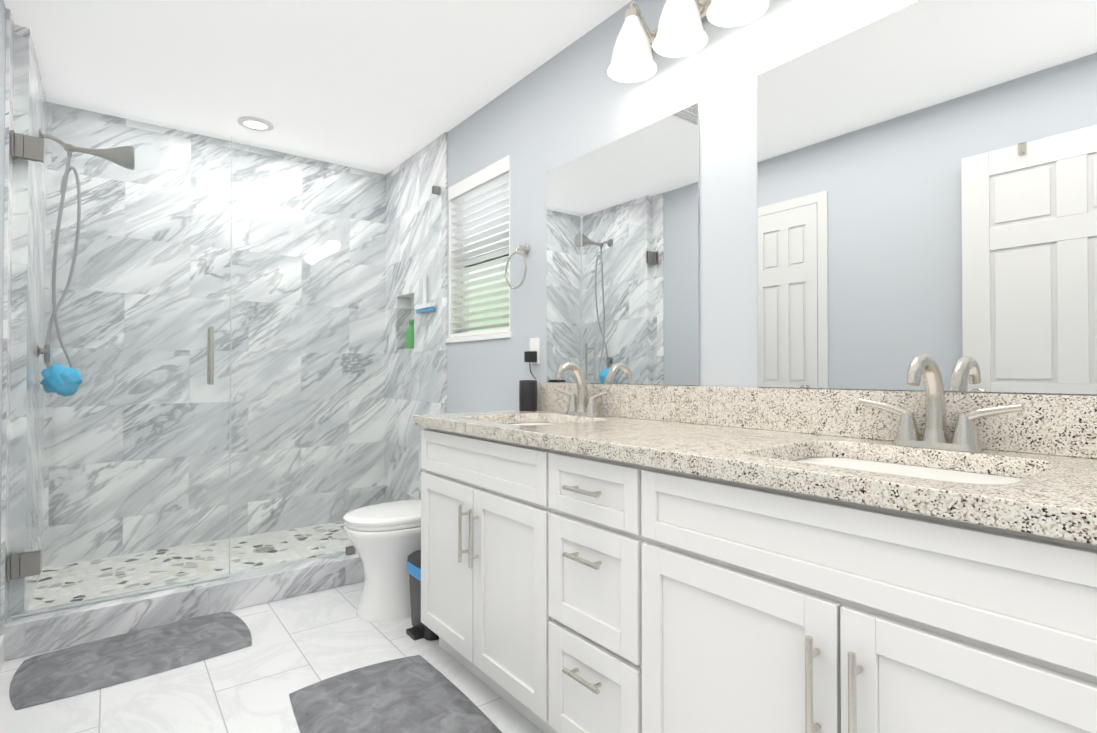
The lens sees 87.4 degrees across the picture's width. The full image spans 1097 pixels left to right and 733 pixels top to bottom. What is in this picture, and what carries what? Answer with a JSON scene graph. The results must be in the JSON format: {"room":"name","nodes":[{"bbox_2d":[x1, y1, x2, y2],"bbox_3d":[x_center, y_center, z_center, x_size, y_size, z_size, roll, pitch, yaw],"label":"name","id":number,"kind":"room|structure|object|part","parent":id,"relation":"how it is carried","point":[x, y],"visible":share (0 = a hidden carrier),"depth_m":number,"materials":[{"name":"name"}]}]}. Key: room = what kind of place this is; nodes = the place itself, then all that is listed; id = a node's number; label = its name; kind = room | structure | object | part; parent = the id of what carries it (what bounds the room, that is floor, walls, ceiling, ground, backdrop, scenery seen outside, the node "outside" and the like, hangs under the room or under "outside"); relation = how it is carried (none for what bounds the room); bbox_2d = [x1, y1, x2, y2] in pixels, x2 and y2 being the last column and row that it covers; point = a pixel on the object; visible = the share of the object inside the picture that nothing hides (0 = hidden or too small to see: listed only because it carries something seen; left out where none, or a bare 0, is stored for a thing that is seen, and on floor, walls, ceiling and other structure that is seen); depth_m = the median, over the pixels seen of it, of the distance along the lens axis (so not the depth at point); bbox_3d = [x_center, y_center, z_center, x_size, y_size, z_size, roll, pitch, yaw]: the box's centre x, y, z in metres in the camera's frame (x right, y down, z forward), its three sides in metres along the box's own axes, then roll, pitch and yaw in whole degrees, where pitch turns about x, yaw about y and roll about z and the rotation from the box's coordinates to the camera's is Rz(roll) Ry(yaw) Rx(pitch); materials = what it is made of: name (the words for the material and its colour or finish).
{"room":"bathroom","nodes":[
{"label":"bathroom","id":0,"kind":"room"},
{"bbox_2d":[0,0,5,584],"bbox_3d":[-1.181,-0.136,0.923,0.120,2.440,5.020,0,-1,-37],"label":"wall","id":1,"kind":"structure","parent":0,"point":[2,71],"depth_m":2.11,"materials":[{"name":"grey paint"}]},
{"bbox_2d":[0,635,4,671],"bbox_3d":[-1.814,1.044,1.853,0.014,0.100,0.705,0,-1,-37],"label":"baseboard","id":2,"kind":"structure","parent":1,"relation":"attached to","point":[2,648],"depth_m":2.04,"materials":[{"name":"white"}]},
{"bbox_2d":[0,8,13,635],"bbox_3d":[-2.064,-0.123,2.190,0.012,2.440,0.115,0,-1,-37],"label":"wall","id":3,"kind":"structure","parent":1,"relation":"attached to","point":[7,318],"depth_m":2.15,"materials":[{"name":"paint"}]},
{"bbox_2d":[9,24,46,615],"bbox_3d":[-2.320,-0.119,2.563,0.056,2.440,0.790,0,-1,-37],"label":"wall","id":4,"kind":"structure","parent":1,"relation":"attached to","point":[27,76],"depth_m":2.28,"materials":[{"name":"tile"}]},
{"bbox_2d":[37,129,134,396],"bbox_3d":[-2.150,-0.467,2.683,0.354,1.215,0.140,1,-1,-41],"label":"shower head","id":5,"kind":"object","parent":4,"relation":"attached to","point":[56,372],"depth_m":2.65},
{"bbox_2d":[0,581,543,732],"bbox_3d":[-0.386,1.141,1.516,2.030,0.100,5.020,0,-1,-37],"label":"floor","id":6,"kind":"structure","parent":0,"point":[302,641],"depth_m":2.00,"materials":[{"name":"tile"}]},
{"bbox_2d":[9,612,251,709],"bbox_3d":[-1.560,1.081,2.200,0.735,0.029,0.447,0,-1,-37],"label":"area rug","id":7,"kind":"object","parent":6,"relation":"on","point":[77,670],"visible":1,"depth_m":2.12,"materials":[{"name":"grey fabric"}]},
{"bbox_2d":[4,550,363,660],"bbox_3d":[-1.347,1.038,2.741,1.835,0.130,0.140,0,-1,-37],"label":"shower curb","id":8,"kind":"structure","parent":6,"relation":"on","point":[47,631],"depth_m":2.46,"materials":[{"name":"stone"}]},
{"bbox_2d":[7,91,439,618],"bbox_3d":[-1.346,-0.048,2.751,1.810,2.039,0.106,0,-1,-37],"label":"glass","id":9,"kind":"object","parent":8,"relation":"on","point":[32,149],"visible":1,"depth_m":2.56,"materials":[{"name":"clear glass"}]},
{"bbox_3d":[-1.764,-0.055,2.433,0.736,2.030,0.010,0,-1,-37],"label":"door","id":10,"kind":"part","parent":9,"relation":"part of","materials":[{"name":"clear glass"}]},
{"bbox_3d":[-1.534,-0.049,2.608,0.016,0.260,0.106,0,-1,-37],"label":"handle","id":11,"kind":"part","parent":9,"relation":"part of","materials":[{"name":"silver metal"}]},
{"bbox_3d":[-1.048,-0.046,2.978,1.056,2.038,0.010,0,-1,-37],"label":"panel","id":12,"kind":"part","parent":9,"relation":"part of","materials":[{"name":"clear glass"}]},
{"bbox_2d":[28,521,352,610],"bbox_3d":[-1.599,1.056,3.109,1.766,0.100,0.753,0,-1,-37],"label":"shower floor","id":13,"kind":"structure","parent":6,"relation":"on","point":[219,553],"depth_m":2.93,"materials":[{"name":"white stone"}]},
{"bbox_2d":[253,546,274,552],"bbox_3d":[-1.561,1.004,3.150,0.110,0.005,0.110,0,-1,-37],"label":"floor drain","id":14,"kind":"object","parent":13,"relation":"on","point":[266,549],"depth_m":3.15,"materials":[{"name":"silver metal"}]},
{"bbox_2d":[343,500,420,621],"bbox_3d":[-0.607,0.710,2.698,0.690,0.785,0.454,0,-1,-37],"label":"toilet","id":15,"kind":"object","parent":6,"relation":"on","point":[385,539],"visible":0.38,"depth_m":2.50,"materials":[{"name":"white ceramic"}]},
{"bbox_3d":[-0.695,0.677,2.631,0.467,0.049,0.364,0,-1,-37],"label":"seat","id":16,"kind":"part","parent":15,"relation":"part of","materials":[{"name":"white ceramic"}]},
{"bbox_2d":[289,655,501,732],"bbox_3d":[-0.429,1.076,1.698,0.503,0.029,0.929,0,-1,-37],"label":"area rug","id":17,"kind":"object","parent":6,"relation":"on","point":[416,694],"visible":1,"depth_m":1.82,"materials":[{"name":"grey fabric"}]},
{"bbox_2d":[406,550,438,640],"bbox_3d":[-0.442,0.942,2.425,0.301,0.315,0.212,0,-1,-37],"label":"trash bin","id":18,"kind":"object","parent":6,"relation":"on","point":[419,629],"visible":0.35,"depth_m":2.35,"materials":[{"name":"grey plastic"}]},
{"bbox_2d":[413,422,1096,732],"bbox_3d":[0.334,0.656,1.561,0.591,0.870,2.050,0,-1,-37],"label":"bathroom vanity","id":19,"kind":"object","parent":6,"relation":"on","point":[609,558],"depth_m":1.11,"materials":[{"name":"white wood"}]},
{"bbox_2d":[413,410,1096,533],"bbox_3d":[0.336,0.201,1.571,0.582,0.041,2.080,0,-1,-37],"label":"countertop","id":20,"kind":"structure","parent":19,"relation":"on","point":[1061,490],"depth_m":1.15,"materials":[{"name":"beige stone"}]},
{"bbox_2d":[519,380,536,410],"bbox_3d":[-0.087,0.124,2.471,0.078,0.130,0.078,0,-1,-37],"label":"smart speaker","id":21,"kind":"object","parent":20,"relation":"on","point":[527,395],"visible":1,"depth_m":2.44,"materials":[{"name":"grey plastic"}]},
{"bbox_2d":[505,418,556,425],"bbox_3d":[-0.055,0.305,2.060,0.439,0.182,0.502,0,-1,-37],"label":"sink","id":22,"kind":"object","parent":20,"relation":"in","point":[520,421],"depth_m":2.30,"materials":[{"name":"white ceramic"}]},
{"bbox_2d":[553,362,612,417],"bbox_3d":[0.091,0.084,2.173,0.157,0.205,0.314,0,-1,-37],"label":"faucet","id":23,"kind":"object","parent":20,"relation":"on","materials":[{"name":"silver metal"}]},
{"bbox_2d":[781,450,1032,485],"bbox_3d":[0.663,0.296,1.117,0.439,0.182,0.502,0,-1,-37],"label":"sink","id":24,"kind":"object","parent":20,"relation":"in","point":[995,474],"depth_m":1.23,"materials":[{"name":"white ceramic"}]},
{"bbox_2d":[857,354,1028,449],"bbox_3d":[0.809,0.075,1.231,0.157,0.205,0.314,0,-1,-37],"label":"faucet","id":25,"kind":"object","parent":20,"relation":"on","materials":[{"name":"silver metal"}]},
{"bbox_2d":[4,0,631,173],"bbox_3d":[-0.386,-1.399,1.542,2.030,0.100,5.020,0,-1,-37],"label":"ceiling","id":26,"kind":"structure","parent":0,"point":[385,86],"depth_m":2.52,"materials":[{"name":"white paint"}]},
{"bbox_2d":[237,117,273,130],"bbox_3d":[-1.606,-1.327,3.151,0.180,0.011,0.180,0,-1,-37],"label":"recessed light","id":27,"kind":"object","parent":26,"relation":"in","point":[255,123],"visible":0.98,"depth_m":3.14,"materials":[{"name":"white"}]},
{"bbox_2d":[447,0,1096,412],"bbox_3d":[0.374,-0.124,2.108,0.120,2.440,5.020,0,-1,-37],"label":"wall","id":28,"kind":"structure","parent":0,"point":[573,100],"depth_m":2.03,"materials":[{"name":"grey paint"}]},
{"bbox_2d":[385,132,446,501],"bbox_3d":[-0.853,-0.109,3.609,0.012,2.440,0.905,0,-1,-37],"label":"wall","id":29,"kind":"structure","parent":28,"relation":"attached to","point":[429,161],"depth_m":3.57,"materials":[{"name":"tile"}]},
{"bbox_2d":[397,292,413,349],"bbox_3d":[-0.879,-0.287,3.720,0.102,0.360,0.280,0,-1,-37],"label":"wall niche","id":30,"kind":"object","parent":29,"relation":"in","point":[402,322],"depth_m":3.82,"materials":[{"name":"tile"}]},
{"bbox_2d":[406,319,413,348],"bbox_3d":[-0.891,-0.209,3.735,0.066,0.190,0.066,0,-1,-37],"label":"bottle","id":31,"kind":"object","parent":30,"relation":"in","point":[410,342],"depth_m":3.71,"materials":[{"name":"green plastic"}]},
{"bbox_2d":[415,274,434,312],"bbox_3d":[-0.735,-0.438,3.416,0.037,0.224,0.230,0,-1,-37],"label":"squeegee","id":32,"kind":"object","parent":29,"relation":"hanging from","point":[422,308],"depth_m":3.41,"materials":[{"name":"white plastic"}]},
{"bbox_3d":[-0.736,-0.337,3.414,0.008,0.023,0.230,0,-1,-37],"label":"blade","id":33,"kind":"part","parent":32,"relation":"part of","materials":[{"name":"blue rubber"}]},
{"bbox_2d":[446,170,510,342],"bbox_3d":[-0.331,-0.575,3.027,0.132,0.880,0.650,0,-1,-37],"label":"window","id":34,"kind":"structure","parent":28,"relation":"in","point":[454,304],"depth_m":3.24,"materials":[{"name":"white"}]},
{"bbox_2d":[448,155,509,337],"bbox_3d":[-0.354,-0.588,3.010,0.058,0.846,0.622,0,-1,-37],"label":"window blinds","id":35,"kind":"object","parent":34,"relation":"attached to","point":[486,187],"visible":0.79,"depth_m":3.00,"materials":[{"name":"white plastic"}]},
{"bbox_2d":[469,197,508,331],"bbox_3d":[-0.282,-0.584,3.065,0.001,0.860,0.630,0,-1,-37],"label":"window","id":36,"kind":"structure","parent":34,"relation":"attached to","point":[488,306],"depth_m":3.12,"materials":[{"name":"white plastic"}]},
{"bbox_2d":[505,244,529,288],"bbox_3d":[-0.126,-0.456,2.611,0.068,0.214,0.170,0,-1,-37],"label":"towel ring","id":37,"kind":"object","parent":28,"relation":"attached to","point":[525,248],"visible":1,"depth_m":2.60,"materials":[{"name":"silver metal"}]},
{"bbox_2d":[524,338,539,378],"bbox_3d":[-0.077,-0.035,2.562,0.044,0.184,0.072,0,-1,-37],"label":"electrical outlet plate","id":38,"kind":"object","parent":28,"relation":"attached to","point":[532,356],"visible":0.98,"depth_m":2.55,"materials":[{"name":"white"}]},
{"bbox_2d":[547,103,699,385],"bbox_3d":[0.240,-0.394,2.181,0.006,0.918,0.814,0,-1,-37],"label":"mirror","id":39,"kind":"object","parent":28,"relation":"attached to","point":[623,288],"visible":1,"depth_m":2.10,"materials":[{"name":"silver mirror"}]},
{"bbox_2d":[607,0,768,82],"bbox_3d":[0.481,-1.121,1.709,0.204,0.236,0.920,0,-1,-37],"label":"sconce","id":40,"kind":"object","parent":28,"relation":"attached to","point":[678,31],"visible":1,"depth_m":1.83,"materials":[{"name":"white glass"}]},
{"bbox_2d":[537,382,1096,457],"bbox_3d":[0.560,0.122,1.742,0.020,0.120,2.080,0,-1,-37],"label":"backsplash","id":41,"kind":"structure","parent":28,"relation":"attached to","point":[1058,424],"depth_m":1.52,"materials":[{"name":"beige stone"}]},
{"bbox_2d":[757,0,1096,394],"bbox_3d":[0.861,-0.402,1.367,0.006,0.918,0.810,0,-1,-37],"label":"mirror","id":42,"kind":"object","parent":28,"relation":"attached to","point":[926,176],"visible":1,"depth_m":1.32,"materials":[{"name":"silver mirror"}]},
{"bbox_3d":[-1.889,-0.110,3.464,1.835,2.440,0.120,0,-1,-37],"label":"wall","id":43,"kind":"structure","parent":0,"visible":0},
{"bbox_2d":[43,102,385,566],"bbox_3d":[-1.849,-0.111,3.411,1.835,2.440,0.012,0,-1,-37],"label":"wall","id":44,"kind":"structure","parent":43,"relation":"attached to","point":[192,291],"depth_m":3.31,"materials":[{"name":"tile"}]}
]}

